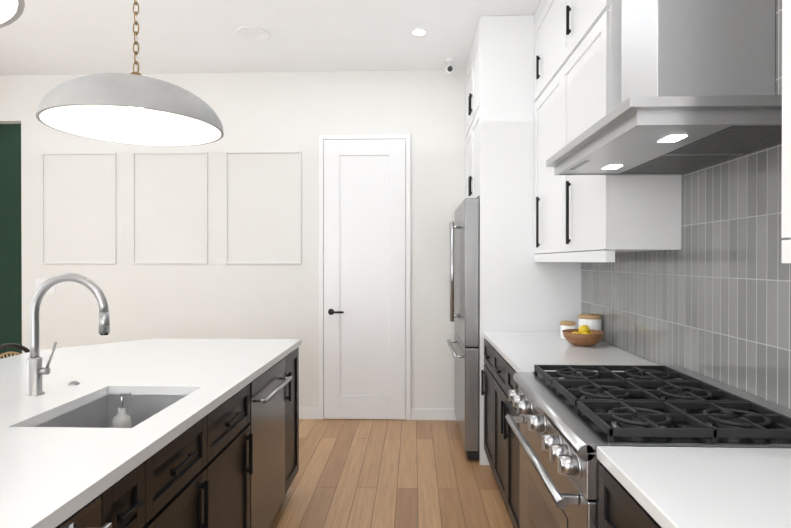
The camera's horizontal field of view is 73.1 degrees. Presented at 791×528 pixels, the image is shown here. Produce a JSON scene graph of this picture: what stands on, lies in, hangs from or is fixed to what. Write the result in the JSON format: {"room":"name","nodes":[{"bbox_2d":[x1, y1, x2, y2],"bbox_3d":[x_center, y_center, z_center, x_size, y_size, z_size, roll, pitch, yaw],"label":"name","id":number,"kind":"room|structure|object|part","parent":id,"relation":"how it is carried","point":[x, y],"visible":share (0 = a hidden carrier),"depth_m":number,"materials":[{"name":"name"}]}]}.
{"room":"kitchen","nodes":[
{"label":"kitchen","id":0,"kind":"room"},
{"bbox_2d":[0,124,21,358],"bbox_3d":[-3.822,-0.169,5.827,1.570,3.070,0.100,0,0,2],"label":"wall","id":1,"kind":"structure","parent":0,"point":[10,250],"depth_m":5.79,"materials":[{"name":"paint"}]},
{"bbox_2d":[0,70,466,419],"bbox_3d":[-1.615,-0.164,4.803,6.050,3.070,0.100,0,0,2],"label":"wall","id":2,"kind":"structure","parent":0,"point":[216,297],"depth_m":4.75,"materials":[{"name":"paint"}]},
{"bbox_2d":[35,279,54,293],"bbox_3d":[-3.151,0.201,4.800,0.180,0.140,0.010,0,0,2],"label":"switch plate","id":3,"kind":"object","parent":2,"relation":"attached to","point":[39,282],"visible":0.4,"depth_m":4.80,"materials":[{"name":"white plastic"}]},
{"bbox_2d":[41,151,300,263],"bbox_3d":[-2.006,-0.499,4.758,2.350,1.000,0.011,0,0,2],"label":"trim","id":4,"kind":"structure","parent":2,"relation":"attached to","point":[133,214],"depth_m":4.75,"materials":[{"name":"paint"}]},
{"bbox_2d":[319,134,410,419],"bbox_3d":[-0.273,0.117,4.676,0.809,2.510,0.067,0,0,2],"label":"door","id":5,"kind":"structure","parent":2,"relation":"in","point":[362,278],"depth_m":4.70,"materials":[{"name":"white wood"}]},
{"bbox_2d":[299,407,455,420],"bbox_3d":[-1.383,1.321,4.745,3.978,0.100,0.013,0,0,2],"label":"baseboard","id":6,"kind":"structure","parent":2,"relation":"attached to","point":[416,414],"depth_m":4.68,"materials":[{"name":"white wood"}]},
{"bbox_2d":[0,0,540,74],"bbox_3d":[-1.730,-1.732,1.317,6.050,0.100,9.060,0,0,2],"label":"ceiling","id":7,"kind":"structure","parent":0,"point":[56,37],"depth_m":3.96,"materials":[{"name":"paint"}]},
{"bbox_2d":[0,0,24,27],"bbox_3d":[-1.107,-1.125,0.970,0.710,1.110,0.710,0,0,2],"label":"pendant lamp","id":8,"kind":"object","parent":7,"relation":"hanging from","point":[11,11],"visible":1,"depth_m":1.24,"materials":[{"name":"concrete"}]},
{"bbox_2d":[36,0,223,145],"bbox_3d":[-1.103,-1.131,2.270,0.710,1.110,0.710,0,0,2],"label":"pendant lamp","id":9,"kind":"object","parent":7,"relation":"hanging from","point":[135,108],"visible":1,"depth_m":2.26,"materials":[{"name":"metal"}]},
{"bbox_3d":[-1.103,-0.694,2.272,0.710,0.235,0.710,0,0,2],"label":"lamp shade","id":10,"kind":"part","parent":9,"relation":"part of","materials":[{"name":"metal"}]},
{"bbox_3d":[-1.103,-1.245,2.270,0.130,0.882,0.130,0,0,2],"label":"cord","id":11,"kind":"part","parent":9,"relation":"part of","materials":[{"name":"gold metal"}]},
{"bbox_2d":[235,26,269,40],"bbox_3d":[-1.048,-1.690,3.926,0.250,0.008,0.250,0,0,2],"label":"ceiling speaker","id":12,"kind":"object","parent":7,"relation":"attached to","point":[251,33],"visible":1,"depth_m":3.91,"materials":[{"name":"white plastic"}]},
{"bbox_2d":[411,29,426,36],"bbox_3d":[0.172,-1.691,3.906,0.124,0.006,0.124,0,0,2],"label":"recessed light","id":13,"kind":"object","parent":7,"relation":"in","point":[418,32],"visible":1,"depth_m":3.90,"materials":[{"name":"white"}]},
{"bbox_2d":[444,58,454,73],"bbox_3d":[0.450,-1.637,4.431,0.090,0.118,0.102,0,0,2],"label":"security camera","id":14,"kind":"object","parent":7,"relation":"attached to","point":[449,67],"visible":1,"depth_m":4.40,"materials":[{"name":"white plastic"}]},
{"bbox_2d":[268,419,513,527],"bbox_3d":[-1.730,1.438,1.333,6.050,0.100,9.060,0,0,2],"label":"floor","id":15,"kind":"structure","parent":0,"point":[370,473],"depth_m":3.40,"materials":[{"name":"brown wood"}]},
{"bbox_2d":[0,343,29,358],"bbox_3d":[-1.894,0.905,2.877,0.444,0.954,0.426,0,0,2],"label":"counter stool","id":16,"kind":"object","parent":15,"relation":"on","point":[18,346],"visible":0.17,"depth_m":2.92,"materials":[{"name":"wood"}]},
{"bbox_2d":[48,341,301,527],"bbox_3d":[-1.041,0.945,1.818,0.914,0.880,2.920,0,0,2],"label":"kitchen island","id":17,"kind":"object","parent":15,"relation":"on","point":[236,464],"depth_m":1.96,"materials":[{"name":"black"}]},
{"bbox_2d":[0,338,300,527],"bbox_3d":[-1.298,0.487,1.824,1.340,0.033,2.980,0,0,2],"label":"island countertop","id":18,"kind":"structure","parent":17,"relation":"on","point":[63,445],"depth_m":1.84,"materials":[{"name":"white stone"}]},
{"bbox_2d":[20,273,111,396],"bbox_3d":[-1.178,0.251,1.919,0.305,0.437,0.062,0,0,2],"label":"faucet","id":19,"kind":"object","parent":18,"relation":"on","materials":[{"name":"silver metal"}]},
{"bbox_2d":[68,381,79,385],"bbox_3d":[-1.255,0.464,2.083,0.040,0.011,0.040,0,0,2],"label":"switch","id":20,"kind":"object","parent":18,"relation":"attached to","point":[72,383],"depth_m":2.07,"materials":[{"name":"silver metal"}]},
{"bbox_2d":[35,394,186,427],"bbox_3d":[-0.932,0.615,1.798,0.385,0.220,0.530,0,0,2],"label":"sink","id":21,"kind":"object","parent":18,"relation":"in","point":[100,410],"depth_m":2.02,"materials":[{"name":"silver metal"}]},
{"bbox_2d":[112,392,131,427],"bbox_3d":[-0.976,0.589,1.904,0.064,0.261,0.064,0,0,2],"label":"soap bottle","id":22,"kind":"object","parent":21,"relation":"in","point":[122,420],"depth_m":1.89,"materials":[{"name":"grey plastic"}]},
{"bbox_2d":[447,198,479,458],"bbox_3d":[0.843,0.457,4.149,0.835,1.835,0.930,0,0,2],"label":"fridge","id":23,"kind":"object","parent":15,"relation":"on","point":[465,350],"visible":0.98,"depth_m":3.70,"materials":[{"name":"silver metal"}]},
{"bbox_2d":[481,336,488,460],"bbox_3d":[0.928,0.938,3.390,0.666,0.880,0.501,0,0,2],"label":"base cabinet","id":24,"kind":"object","parent":15,"relation":"on","point":[484,373],"depth_m":3.58,"materials":[{"name":"black wood"}]},
{"bbox_2d":[489,344,519,527],"bbox_3d":[0.907,0.941,2.781,0.666,0.880,0.945,0,0,2],"label":"base cabinet","id":25,"kind":"object","parent":15,"relation":"on","point":[504,446],"depth_m":2.81,"materials":[{"name":"black wood"}]},
{"bbox_2d":[483,332,657,371],"bbox_3d":[0.907,0.481,2.972,0.662,0.034,1.333,0,0,2],"label":"countertop","id":26,"kind":"structure","parent":25,"relation":"on","point":[524,350],"depth_m":2.81,"materials":[{"name":"white stone"}]},
{"bbox_2d":[560,321,575,339],"bbox_3d":[1.067,0.409,3.306,0.092,0.108,0.092,0,0,2],"label":"canister","id":27,"kind":"object","parent":26,"relation":"on","point":[564,325],"visible":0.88,"depth_m":3.27,"materials":[{"name":"white ceramic"}]},
{"bbox_2d":[562,325,604,346],"bbox_3d":[1.074,0.407,3.056,0.230,0.114,0.230,0,0,2],"label":"fruit bowl","id":28,"kind":"object","parent":26,"relation":"on","point":[584,335],"visible":1,"depth_m":2.99,"materials":[{"name":"brown wood"}]},
{"bbox_2d":[578,313,601,330],"bbox_3d":[1.178,0.384,3.232,0.135,0.158,0.135,0,0,2],"label":"canister","id":29,"kind":"object","parent":26,"relation":"on","point":[593,321],"visible":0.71,"depth_m":3.18,"materials":[{"name":"white ceramic"}]},
{"bbox_2d":[465,15,580,464],"bbox_3d":[0.930,-0.160,4.152,0.713,3.068,1.027,0,0,2],"label":"surround","id":30,"kind":"object","parent":15,"relation":"on","point":[521,290],"visible":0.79,"depth_m":3.64,"materials":[{"name":"white wood"}]},
{"bbox_2d":[597,458,664,527],"bbox_3d":[0.842,0.951,0.811,0.666,0.880,1.140,0,0,2],"label":"base cabinet","id":31,"kind":"object","parent":15,"relation":"on","point":[619,507],"depth_m":1.27,"materials":[{"name":"black wood"}]},
{"bbox_2d":[597,446,790,527],"bbox_3d":[0.817,0.495,0.296,0.662,0.034,2.166,0,0,2],"label":"countertop","id":32,"kind":"structure","parent":31,"relation":"on","point":[682,487],"depth_m":1.16,"materials":[{"name":"white stone"}]},
{"bbox_2d":[505,365,790,527],"bbox_3d":[0.825,0.909,1.846,0.745,0.952,0.914,0,0,2],"label":"range","id":33,"kind":"object","parent":15,"relation":"on","point":[570,418],"visible":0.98,"depth_m":1.68,"materials":[{"name":"silver metal"}]},
{"bbox_3d":[1.225,-0.144,0.677,0.100,3.070,7.960,0,0,2],"label":"wall","id":34,"kind":"structure","parent":0,"visible":0},
{"bbox_2d":[534,0,553,255],"bbox_3d":[1.089,-0.878,3.255,0.317,1.623,0.740,0,0,2],"label":"upper cabinet","id":35,"kind":"object","parent":34,"relation":"attached to","point":[544,15],"depth_m":3.39,"materials":[{"name":"white wood"}]},
{"bbox_2d":[554,0,681,255],"bbox_3d":[1.068,-0.875,2.639,0.317,1.623,0.740,0,0,2],"label":"upper cabinet","id":36,"kind":"object","parent":34,"relation":"attached to","point":[577,93],"depth_m":2.42,"materials":[{"name":"white wood"}]},
{"bbox_2d":[546,0,781,174],"bbox_3d":[0.914,-1.026,1.825,0.573,1.310,0.887,0,0,2],"label":"range hood","id":37,"kind":"object","parent":34,"relation":"attached to","point":[697,84],"visible":1,"depth_m":1.69,"materials":[{"name":"silver metal"}]},
{"bbox_2d":[581,0,790,409],"bbox_3d":[1.193,-0.604,1.409,0.010,2.152,4.427,0,0,2],"label":"backsplash","id":38,"kind":"structure","parent":34,"relation":"attached to","point":[711,299],"depth_m":1.99,"materials":[{"name":"tile"}]},
{"bbox_2d":[781,0,790,243],"bbox_3d":[1.010,-0.866,0.906,0.317,1.623,0.557,0,0,2],"label":"upper cabinet","id":39,"kind":"object","parent":34,"relation":"attached to","point":[786,135],"depth_m":1.18,"materials":[{"name":"white wood"}]}
]}

